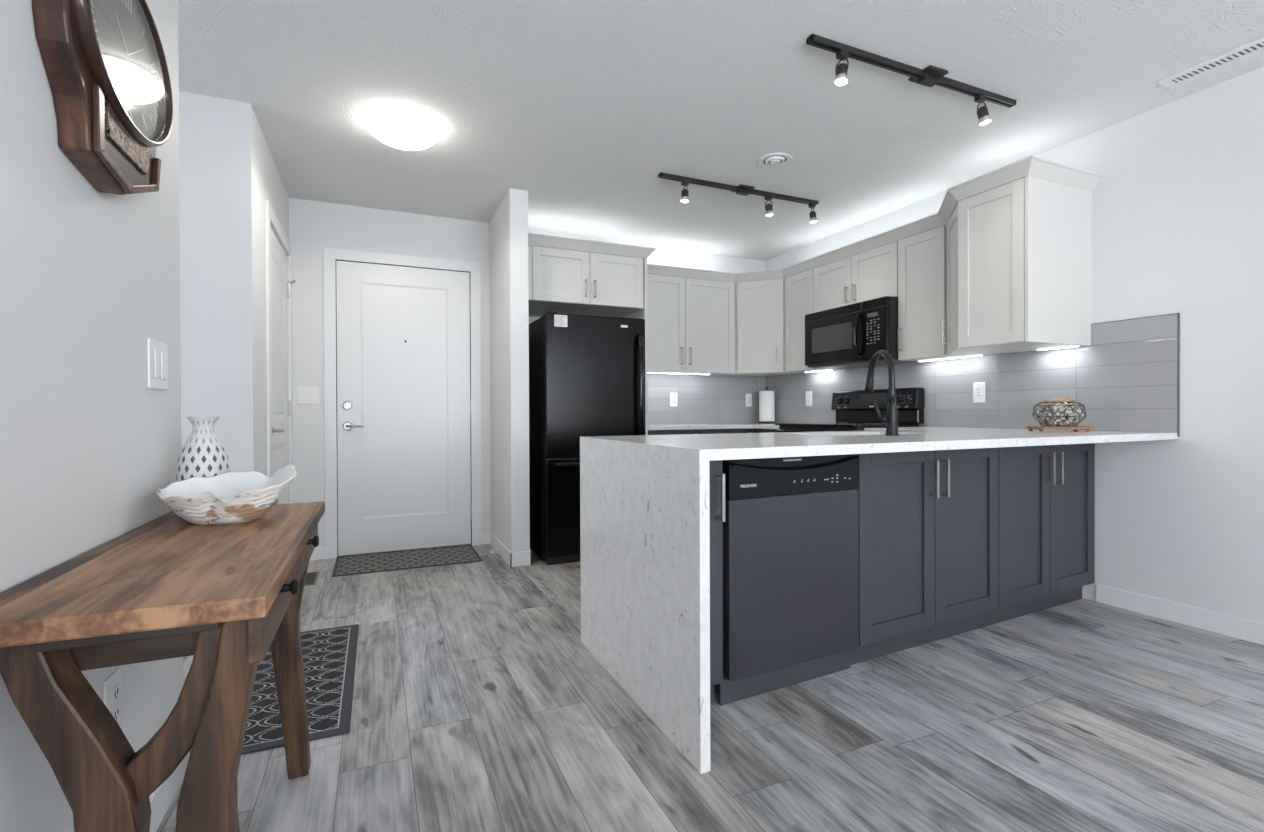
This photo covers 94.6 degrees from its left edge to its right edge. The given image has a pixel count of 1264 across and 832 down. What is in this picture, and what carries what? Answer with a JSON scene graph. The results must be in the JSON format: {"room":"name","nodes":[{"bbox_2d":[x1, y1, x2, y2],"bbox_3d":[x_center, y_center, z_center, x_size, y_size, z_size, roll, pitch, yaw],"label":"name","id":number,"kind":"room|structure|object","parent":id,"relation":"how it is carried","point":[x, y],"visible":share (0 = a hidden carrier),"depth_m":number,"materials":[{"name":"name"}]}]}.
{"room":"apartment kitchen","nodes":[
{"label":"apartment kitchen","id":0,"kind":"room"},
{"bbox_2d":[0,0,182,831],"bbox_3d":[-0.846,-0.230,0.546,0.120,2.440,2.282,0,0,-24],"label":"wall","id":1,"kind":"structure","parent":0,"point":[88,275],"depth_m":1.03,"materials":[{"name":"white paint"}]},
{"bbox_2d":[32,0,172,194],"bbox_3d":[-1.010,-0.673,1.145,0.066,0.477,0.471,0,0,-24],"label":"wall clock","id":2,"kind":"object","parent":1,"relation":"attached to","point":[104,61],"visible":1,"depth_m":1.07,"materials":[{"name":"brown wood"}]},
{"bbox_2d":[103,666,121,726],"bbox_3d":[-1.049,0.583,1.179,0.010,0.125,0.078,0,0,-24],"label":"wall outlet","id":3,"kind":"object","parent":1,"relation":"attached to","point":[112,696],"visible":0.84,"depth_m":1.18,"materials":[{"name":"white plastic"}]},
{"bbox_2d":[111,683,118,703],"bbox_3d":[-1.046,0.562,1.180,0.003,0.030,0.034,0,0,-24],"label":"receptacle","id":4,"kind":"object","parent":3,"relation":"attached to","point":[114,686],"depth_m":1.18,"materials":[{"name":"white plastic"}]},
{"bbox_2d":[111,703,119,720],"bbox_3d":[-1.046,0.604,1.181,0.003,0.030,0.034,0,0,-24],"label":"receptacle","id":5,"kind":"object","parent":3,"relation":"attached to","point":[115,707],"depth_m":1.18,"materials":[{"name":"white plastic"}]},
{"bbox_2d":[147,338,167,389],"bbox_3d":[-1.166,-0.125,1.437,0.010,0.118,0.135,0,0,-24],"label":"light switch","id":6,"kind":"object","parent":1,"relation":"attached to","point":[157,352],"visible":1,"depth_m":1.42,"materials":[{"name":"white plastic"}]},
{"bbox_2d":[149,751,189,831],"bbox_3d":[-0.838,0.944,0.559,0.132,0.092,2.294,0,0,-24],"label":"baseboard","id":7,"kind":"structure","parent":1,"relation":"attached to","point":[163,796],"depth_m":1.44,"materials":[{"name":"white paint"}]},
{"bbox_2d":[179,91,289,486],"bbox_3d":[-2.891,-0.234,2.937,1.876,2.440,1.290,0,0,-24],"label":"wall","id":8,"kind":"structure","parent":0,"point":[228,170],"depth_m":2.68,"materials":[{"name":"white paint"}]},
{"bbox_2d":[265,199,292,502],"bbox_3d":[-2.154,-0.078,3.462,0.134,2.118,0.923,0,0,-24],"label":"trim","id":9,"kind":"structure","parent":8,"relation":"attached to","point":[270,217],"depth_m":3.12,"materials":[{"name":"white paint"}]},
{"bbox_2d":[270,226,295,503],"bbox_3d":[-2.109,-0.042,3.513,0.097,2.024,0.823,0,0,-24],"label":"door","id":10,"kind":"structure","parent":8,"relation":"in","point":[280,289],"depth_m":3.54,"materials":[{"name":"white paint"}]},
{"bbox_2d":[289,198,490,545],"bbox_3d":[-1.766,-0.245,4.203,1.444,2.440,0.120,0,0,-24],"label":"wall","id":11,"kind":"structure","parent":0,"point":[313,225],"depth_m":3.98,"materials":[{"name":"white paint"}]},
{"bbox_2d":[297,386,318,403],"bbox_3d":[-2.192,-0.142,3.944,0.131,0.120,0.010,0,0,-24],"label":"light switch","id":12,"kind":"object","parent":11,"relation":"attached to","point":[305,394],"visible":1,"depth_m":3.94,"materials":[{"name":"white plastic"}]},
{"bbox_2d":[310,532,489,559],"bbox_3d":[-1.679,0.929,4.173,1.324,0.092,0.012,0,0,-24],"label":"baseboard","id":13,"kind":"structure","parent":11,"relation":"attached to","point":[318,553],"depth_m":3.98,"materials":[{"name":"white paint"}]},
{"bbox_2d":[323,247,481,558],"bbox_3d":[-1.648,-0.058,4.255,0.927,2.066,0.120,0,0,-24],"label":"door frame","id":14,"kind":"structure","parent":11,"relation":"attached to","point":[337,260],"depth_m":4.08,"materials":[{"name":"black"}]},
{"bbox_2d":[336,260,471,555],"bbox_3d":[-1.616,-0.055,4.199,0.909,2.040,0.096,0,0,-24],"label":"door","id":15,"kind":"structure","parent":11,"relation":"in","point":[404,402],"depth_m":4.20,"materials":[{"name":"white paint"}]},
{"bbox_2d":[489,188,529,552],"bbox_3d":[-0.921,-0.248,4.225,0.119,2.440,0.962,0,0,-24],"label":"wall column","id":16,"kind":"structure","parent":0,"point":[508,227],"depth_m":3.81,"materials":[{"name":"white paint"}]},
{"bbox_2d":[490,531,531,566],"bbox_3d":[-0.870,0.926,4.125,0.142,0.092,0.754,0,0,-24],"label":"baseboard","id":17,"kind":"structure","parent":16,"relation":"attached to","point":[514,559],"depth_m":3.80,"materials":[{"name":"white paint"}]},
{"bbox_2d":[528,232,765,432],"bbox_3d":[0.114,-0.257,5.140,2.513,2.440,0.120,0,0,-24],"label":"wall","id":18,"kind":"structure","parent":0,"point":[660,256],"depth_m":5.29,"materials":[{"name":"white paint"}]},
{"bbox_2d":[528,245,642,316],"bbox_3d":[-0.451,-0.982,4.427,0.909,0.372,0.706,0,0,-24],"label":"upper cabinet","id":19,"kind":"object","parent":18,"relation":"attached to","point":[564,281],"visible":0.92,"depth_m":4.16,"materials":[{"name":"white paint"}]},
{"bbox_2d":[528,233,655,258],"bbox_3d":[-0.355,-1.202,4.295,0.982,0.068,0.416,0,0,-24],"label":"crown molding","id":20,"kind":"structure","parent":19,"relation":"on","point":[534,239],"depth_m":4.12,"materials":[{"name":"white paint"}]},
{"bbox_2d":[670,393,677,406],"bbox_3d":[0.370,-0.145,5.173,0.078,0.125,0.010,0,0,-24],"label":"wall outlet","id":21,"kind":"object","parent":18,"relation":"attached to","point":[673,396],"visible":1,"depth_m":5.17,"materials":[{"name":"white plastic"}]},
{"bbox_2d":[647,274,734,374],"bbox_3d":[0.385,-0.773,5.030,1.058,0.802,0.294,0,0,-24],"label":"upper cabinet","id":22,"kind":"object","parent":18,"relation":"attached to","point":[690,321],"visible":0.83,"depth_m":4.96,"materials":[{"name":"white paint"}]},
{"bbox_2d":[647,372,709,374],"bbox_3d":[0.304,-0.368,5.016,0.840,0.007,0.040,0,0,-24],"label":"light","id":23,"kind":"object","parent":22,"relation":"attached to","point":[647,372],"visible":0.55,"depth_m":5.04,"materials":[{"name":"white plastic"}]},
{"bbox_2d":[658,373,709,374],"bbox_3d":[0.304,-0.366,5.016,0.832,0.004,0.028,0,0,-24],"label":"diffuser","id":24,"kind":"object","parent":23,"relation":"attached to","point":[658,373],"depth_m":5.07,"materials":[{"name":"white plastic"}]},
{"bbox_2d":[647,373,765,424],"bbox_3d":[0.567,-0.184,5.269,1.563,0.511,0.009,0,0,-24],"label":"backsplash","id":25,"kind":"structure","parent":18,"relation":"attached to","point":[702,399],"depth_m":5.30,"materials":[{"name":"grey tile"}]},
{"bbox_2d":[746,394,751,406],"bbox_3d":[1.102,-0.149,5.494,0.066,0.122,0.010,0,0,-24],"label":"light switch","id":26,"kind":"object","parent":18,"relation":"attached to","point":[748,396],"visible":1,"depth_m":5.49,"materials":[{"name":"white plastic"}]},
{"bbox_2d":[727,278,802,375],"bbox_3d":[1.161,-0.777,5.216,0.507,0.802,0.560,0,0,-24],"label":"upper cabinet","id":27,"kind":"object","parent":18,"relation":"attached to","point":[759,306],"visible":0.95,"depth_m":5.06,"materials":[{"name":"white paint"}]},
{"bbox_2d":[156,544,1263,831],"bbox_3d":[0.152,1.025,0.851,6.152,0.080,8.070,0,0,-24],"label":"floor","id":28,"kind":"structure","parent":0,"point":[480,704],"depth_m":1.79,"materials":[{"name":"grey wood"}]},
{"bbox_2d":[0,502,324,831],"bbox_3d":[-0.847,0.617,1.176,0.368,0.740,0.955,0,0,-24],"label":"console table","id":29,"kind":"object","parent":28,"relation":"on","point":[169,586],"visible":0.99,"depth_m":0.84,"materials":[{"name":"brown wood"}]},
{"bbox_2d":[176,416,229,481],"bbox_3d":[-1.109,0.124,1.510,0.112,0.246,0.112,0,0,23],"label":"vase","id":30,"kind":"object","parent":29,"relation":"on","point":[203,454],"visible":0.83,"depth_m":1.48,"materials":[{"name":"white ceramic"}]},
{"bbox_2d":[156,464,296,524],"bbox_3d":[-0.951,0.183,1.369,0.288,0.127,0.230,0,0,-1],"label":"decorative bowl","id":31,"kind":"object","parent":29,"relation":"on","point":[229,497],"visible":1,"depth_m":1.34,"materials":[{"name":"white ceramic"}]},
{"bbox_2d":[190,624,358,754],"bbox_3d":[-1.325,0.980,2.160,0.542,0.008,1.005,0,0,-24],"label":"rug","id":32,"kind":"object","parent":28,"relation":"on","point":[329,654],"visible":0.51,"depth_m":2.06,"materials":[{"name":"grey fabric"}]},
{"bbox_2d":[305,572,319,585],"bbox_3d":[-1.947,0.977,3.498,0.108,0.005,0.290,0,0,-24],"label":"floor vent","id":33,"kind":"object","parent":28,"relation":"in","point":[311,578],"visible":0.54,"depth_m":3.50,"materials":[{"name":"grey metal"}]},
{"bbox_2d":[305,573,316,583],"bbox_3d":[-1.947,0.978,3.498,0.080,0.004,0.260,0,0,-24],"label":"grille","id":34,"kind":"object","parent":33,"relation":"attached to","point":[311,578],"depth_m":3.50,"materials":[{"name":"grey metal"}]},
{"bbox_2d":[332,545,482,576],"bbox_3d":[-1.516,0.972,3.960,0.904,0.006,0.516,0,0,-24],"label":"door mat","id":35,"kind":"object","parent":28,"relation":"on","point":[410,559],"visible":1,"depth_m":3.92,"materials":[{"name":"grey fabric"}]},
{"bbox_2d":[529,311,644,564],"bbox_3d":[-0.386,0.142,4.264,0.717,1.655,0.908,0,0,-24],"label":"refrigerator","id":36,"kind":"object","parent":28,"relation":"on","point":[587,372],"visible":0.61,"depth_m":3.88,"materials":[{"name":"black metal"}]},
{"bbox_2d":[555,316,564,325],"bbox_3d":[-0.466,-0.621,3.803,0.073,0.062,0.001,0,0,-24],"label":"print","id":37,"kind":"object","parent":36,"relation":"attached to","point":[559,320],"depth_m":3.80,"materials":[{"name":"grey paper"}]},
{"bbox_2d":[623,258,647,434],"bbox_3d":[-0.030,-0.102,4.640,0.020,2.137,0.678,0,0,-24],"label":"gable panel","id":38,"kind":"object","parent":28,"relation":"on","point":[641,314],"visible":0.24,"depth_m":4.33,"materials":[{"name":"white paint"}]},
{"bbox_2d":[648,429,751,434],"bbox_3d":[0.435,0.534,4.888,1.020,0.858,0.585,0,0,-24],"label":"base cabinet","id":39,"kind":"object","parent":28,"relation":"on","point":[696,431],"visible":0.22,"depth_m":4.66,"materials":[{"name":"grey paint"}]},
{"bbox_2d":[648,423,778,429],"bbox_3d":[0.762,0.089,4.830,1.578,0.031,0.968,0,0,-24],"label":"countertop","id":40,"kind":"structure","parent":39,"relation":"on","point":[732,425],"depth_m":4.68,"materials":[{"name":"white stone"}]},
{"bbox_2d":[758,387,774,423],"bbox_3d":[1.248,-0.102,5.400,0.156,0.342,0.156,0,0,-24],"label":"paper towel holder","id":41,"kind":"object","parent":40,"relation":"on","point":[766,398],"visible":0.99,"depth_m":5.34,"materials":[{"name":"black"}]},
{"bbox_2d":[709,460,724,705],"bbox_3d":[0.151,0.551,1.990,0.204,0.857,0.340,0,0,-28],"label":"base cabinet","id":42,"kind":"object","parent":28,"relation":"on","point":[716,478],"visible":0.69,"depth_m":1.91,"materials":[{"name":"grey paint"}]},
{"bbox_2d":[754,429,778,432],"bbox_3d":[1.333,0.532,4.775,0.582,0.858,0.405,0,0,-24],"label":"base cabinet","id":43,"kind":"object","parent":28,"relation":"on","point":[755,430],"visible":0.11,"depth_m":4.71,"materials":[{"name":"grey paint"}]},
{"bbox_2d":[718,454,858,705],"bbox_3d":[0.459,0.549,2.311,0.627,0.855,0.557,0,0,-28],"label":"dishwasher","id":44,"kind":"object","parent":28,"relation":"on","point":[790,528],"visible":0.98,"depth_m":2.05,"materials":[{"name":"black metal"}]},
{"bbox_2d":[793,474,850,482],"bbox_3d":[0.695,0.232,2.121,0.284,0.030,0.001,0,0,-28],"label":"print","id":45,"kind":"object","parent":44,"relation":"attached to","point":[797,478],"depth_m":2.12,"materials":[{"name":"grey"}]},
{"bbox_2d":[775,387,924,431],"bbox_3d":[1.520,0.375,4.195,0.682,1.136,0.810,0,0,-24],"label":"range","id":46,"kind":"object","parent":28,"relation":"on","point":[856,409],"visible":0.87,"depth_m":4.19,"materials":[{"name":"black metal"}]},
{"bbox_2d":[775,422,918,426],"bbox_3d":[1.515,0.062,4.188,0.575,0.016,0.804,0,0,-24],"label":"cooktop","id":47,"kind":"object","parent":46,"relation":"in","point":[825,424],"depth_m":4.04,"materials":[{"name":"black glass"}]},
{"bbox_2d":[851,448,998,664],"bbox_3d":[1.141,0.544,2.657,0.895,0.857,0.600,0,0,-28],"label":"base cabinet","id":48,"kind":"object","parent":28,"relation":"on","point":[928,521],"visible":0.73,"depth_m":2.40,"materials":[{"name":"grey paint"}]},
{"bbox_2d":[580,427,1177,773],"bbox_3d":[1.098,0.527,2.777,2.621,0.889,1.428,0,0,-24],"label":"countertop","id":49,"kind":"structure","parent":48,"relation":"on","point":[645,499],"depth_m":1.92,"materials":[{"name":"white stone"}]},
{"bbox_2d":[864,350,898,435],"bbox_3d":[1.113,-0.105,2.602,0.105,0.378,0.270,0,0,12],"label":"faucet","id":50,"kind":"object","parent":49,"relation":"on","point":[891,418],"visible":1,"depth_m":2.50,"materials":[{"name":"grey metal"}]},
{"bbox_2d":[1026,426,1093,431],"bbox_3d":[2.168,0.064,2.961,0.297,0.026,0.131,0,0,0],"label":"wooden tray","id":51,"kind":"object","parent":49,"relation":"on","point":[1031,428],"visible":0.94,"depth_m":2.90,"materials":[{"name":"brown wood"}]},
{"bbox_2d":[1032,395,1085,425],"bbox_3d":[2.166,-0.025,2.961,0.251,0.160,0.155,0,0,-2],"label":"bowl","id":52,"kind":"object","parent":51,"relation":"on","point":[1048,414],"visible":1,"depth_m":2.92,"materials":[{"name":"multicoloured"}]},
{"bbox_2d":[986,443,1094,625],"bbox_3d":[1.911,0.539,3.061,0.841,0.857,0.600,0,0,-28],"label":"base cabinet","id":53,"kind":"object","parent":28,"relation":"on","point":[1046,493],"visible":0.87,"depth_m":2.81,"materials":[{"name":"grey paint"}]},
{"bbox_2d":[178,0,1263,260],"bbox_3d":[0.142,-1.505,0.839,6.152,0.100,8.070,0,0,-24],"label":"ceiling","id":54,"kind":"structure","parent":0,"point":[581,107],"depth_m":2.63,"materials":[{"name":"white paint"}]},
{"bbox_2d":[367,109,438,149],"bbox_3d":[-1.139,-1.410,2.915,0.336,0.100,0.344,0,0,-24],"label":"ceiling light","id":55,"kind":"object","parent":54,"relation":"attached to","point":[397,128],"visible":1,"depth_m":2.83,"materials":[{"name":"white plastic"}]},
{"bbox_2d":[659,172,817,222],"bbox_3d":[0.720,-1.397,3.770,1.207,0.150,0.110,0,0,-24],"label":"track light","id":56,"kind":"object","parent":54,"relation":"attached to","point":[745,190],"visible":1,"depth_m":3.75,"materials":[{"name":"black metal"}]},
{"bbox_2d":[681,189,688,196],"bbox_3d":[0.327,-1.373,3.597,0.045,0.049,0.044,0,0,-24],"label":"socket","id":57,"kind":"object","parent":56,"relation":"attached to","point":[685,192],"depth_m":3.58,"materials":[{"name":"black metal"}]},
{"bbox_2d":[765,204,771,211],"bbox_3d":[0.905,-1.377,3.855,0.048,0.052,0.046,0,0,-24],"label":"socket","id":58,"kind":"object","parent":56,"relation":"attached to","point":[768,208],"depth_m":3.84,"materials":[{"name":"black metal"}]},
{"bbox_2d":[809,211,815,218],"bbox_3d":[1.240,-1.379,3.997,0.047,0.051,0.045,0,0,-24],"label":"socket","id":59,"kind":"object","parent":56,"relation":"attached to","point":[812,214],"depth_m":3.98,"materials":[{"name":"black metal"}]},
{"bbox_2d":[758,152,791,167],"bbox_3d":[0.820,-1.461,3.341,0.192,0.018,0.192,0,0,-24],"label":"ceiling vent","id":60,"kind":"object","parent":54,"relation":"in","point":[772,160],"visible":1,"depth_m":3.32,"materials":[{"name":"white plastic"}]},
{"bbox_2d":[807,34,1015,125],"bbox_3d":[1.233,-1.393,2.488,1.201,0.150,0.110,0,0,-24],"label":"track light","id":61,"kind":"object","parent":54,"relation":"attached to","point":[930,76],"visible":1,"depth_m":2.45,"materials":[{"name":"black metal"}]},
{"bbox_2d":[836,63,847,75],"bbox_3d":[0.831,-1.369,2.309,0.047,0.051,0.045,0,0,-24],"label":"socket","id":62,"kind":"object","parent":61,"relation":"attached to","point":[841,69],"depth_m":2.29,"materials":[{"name":"black metal"}]},
{"bbox_2d":[976,106,988,118],"bbox_3d":[1.589,-1.374,2.640,0.050,0.053,0.046,0,0,-24],"label":"socket","id":63,"kind":"object","parent":61,"relation":"attached to","point":[982,113],"depth_m":2.62,"materials":[{"name":"black metal"}]},
{"bbox_2d":[1157,37,1263,88],"bbox_3d":[2.440,-1.468,2.418,0.110,0.007,0.380,0,0,-24],"label":"ceiling vent","id":64,"kind":"object","parent":54,"relation":"in","point":[1247,50],"visible":1,"depth_m":2.43,"materials":[{"name":"white plastic"}]},
{"bbox_2d":[766,66,1263,622],"bbox_3d":[2.889,-0.252,2.101,0.120,2.440,7.920,0,0,-24],"label":"wall","id":65,"kind":"structure","parent":0,"point":[1178,200],"depth_m":2.68,"materials":[{"name":"white paint"}]},
{"bbox_2d":[806,391,811,405],"bbox_3d":[1.523,-0.150,5.024,0.010,0.125,0.078,0,0,-24],"label":"wall outlet","id":66,"kind":"object","parent":65,"relation":"attached to","point":[808,393],"visible":1,"depth_m":5.01,"materials":[{"name":"white plastic"}]},
{"bbox_2d":[785,269,834,372],"bbox_3d":[1.478,-0.776,4.853,0.222,0.802,0.352,0,0,-24],"label":"upper cabinet","id":67,"kind":"object","parent":65,"relation":"attached to","point":[799,287],"visible":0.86,"depth_m":4.83,"materials":[{"name":"white paint"}]},
{"bbox_2d":[805,369,832,372],"bbox_3d":[1.544,-0.372,4.830,0.040,0.007,0.300,0,0,-24],"label":"light","id":68,"kind":"object","parent":67,"relation":"attached to","point":[828,369],"visible":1,"depth_m":4.81,"materials":[{"name":"white plastic"}]},
{"bbox_2d":[814,241,897,312],"bbox_3d":[1.696,-0.990,4.309,0.258,0.372,0.815,0,0,-24],"label":"upper cabinet","id":69,"kind":"object","parent":65,"relation":"attached to","point":[871,274],"visible":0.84,"depth_m":4.22,"materials":[{"name":"white paint"}]},
{"bbox_2d":[805,296,916,368],"bbox_3d":[1.643,-0.586,4.286,0.378,0.425,0.810,0,0,-24],"label":"microwave","id":70,"kind":"object","parent":69,"relation":"attached to","point":[848,336],"visible":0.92,"depth_m":4.15,"materials":[{"name":"black metal"}]},
{"bbox_2d":[867,319,879,343],"bbox_3d":[1.643,-0.576,3.973,0.001,0.160,0.112,0,0,-24],"label":"print","id":71,"kind":"object","parent":70,"relation":"attached to","point":[873,325],"depth_m":3.97,"materials":[{"name":"grey"}]},
{"bbox_2d":[897,225,959,360],"bbox_3d":[1.933,-0.773,3.775,0.258,0.802,0.354,0,0,-24],"label":"upper cabinet","id":72,"kind":"object","parent":65,"relation":"attached to","point":[922,257],"visible":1,"depth_m":3.73,"materials":[{"name":"white paint"}]},
{"bbox_2d":[918,355,981,361],"bbox_3d":[2.027,-0.368,3.731,0.040,0.007,0.440,0,0,-24],"label":"light","id":73,"kind":"object","parent":72,"relation":"attached to","point":[970,355],"visible":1,"depth_m":3.70,"materials":[{"name":"white plastic"}]},
{"bbox_2d":[766,314,1176,432],"bbox_3d":[1.915,-0.205,4.154,0.009,0.554,3.136,0,0,-24],"label":"backsplash","id":74,"kind":"structure","parent":65,"relation":"attached to","point":[1126,380],"depth_m":3.30,"materials":[{"name":"grey tile"}]},
{"bbox_2d":[941,204,1014,355],"bbox_3d":[1.958,-0.771,3.424,0.499,0.802,0.303,0,0,-25],"label":"upper cabinet","id":75,"kind":"object","parent":65,"relation":"attached to","point":[952,225],"visible":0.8,"depth_m":3.41,"materials":[{"name":"white paint"}]},
{"bbox_2d":[973,382,984,402],"bbox_3d":[2.146,-0.146,3.606,0.010,0.125,0.078,0,0,-24],"label":"wall outlet","id":76,"kind":"object","parent":65,"relation":"attached to","point":[978,387],"visible":1,"depth_m":3.60,"materials":[{"name":"white plastic"}]},
{"bbox_2d":[976,387,980,397],"bbox_3d":[2.144,-0.146,3.606,0.003,0.068,0.034,0,0,-24],"label":"receptacle","id":77,"kind":"object","parent":76,"relation":"attached to","point":[978,389],"depth_m":3.60,"materials":[{"name":"white plastic"}]},
{"bbox_2d":[958,176,1091,351],"bbox_3d":[2.090,-0.768,3.114,0.521,0.806,0.377,0,0,-24],"label":"upper cabinet","id":78,"kind":"object","parent":65,"relation":"attached to","point":[1025,244],"visible":1,"depth_m":2.97,"materials":[{"name":"white paint"}]},
{"bbox_2d":[647,155,1102,282],"bbox_3d":[1.396,-1.208,4.081,2.983,0.068,1.167,0,0,44],"label":"crown molding","id":79,"kind":"structure","parent":78,"relation":"attached to","point":[1033,166],"depth_m":3.60,"materials":[{"name":"white paint"}]},
{"bbox_2d":[1036,345,1078,349],"bbox_3d":[2.289,-0.366,3.136,0.040,0.007,0.200,0,0,-24],"label":"light","id":80,"kind":"object","parent":78,"relation":"attached to","point":[1071,345],"visible":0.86,"depth_m":3.12,"materials":[{"name":"white plastic"}]},
{"bbox_2d":[1094,313,1179,436],"bbox_3d":[2.474,-0.192,2.884,0.010,0.577,0.371,0,0,-24],"label":"trim","id":81,"kind":"structure","parent":65,"relation":"attached to","point":[1178,314],"depth_m":2.72,"materials":[{"name":"grey"}]},
{"bbox_2d":[1096,584,1263,644],"bbox_3d":[3.422,0.927,0.744,0.012,0.092,5.000,0,0,-24],"label":"baseboard","id":82,"kind":"structure","parent":65,"relation":"attached to","point":[1216,622],"depth_m":2.70,"materials":[{"name":"white paint"}]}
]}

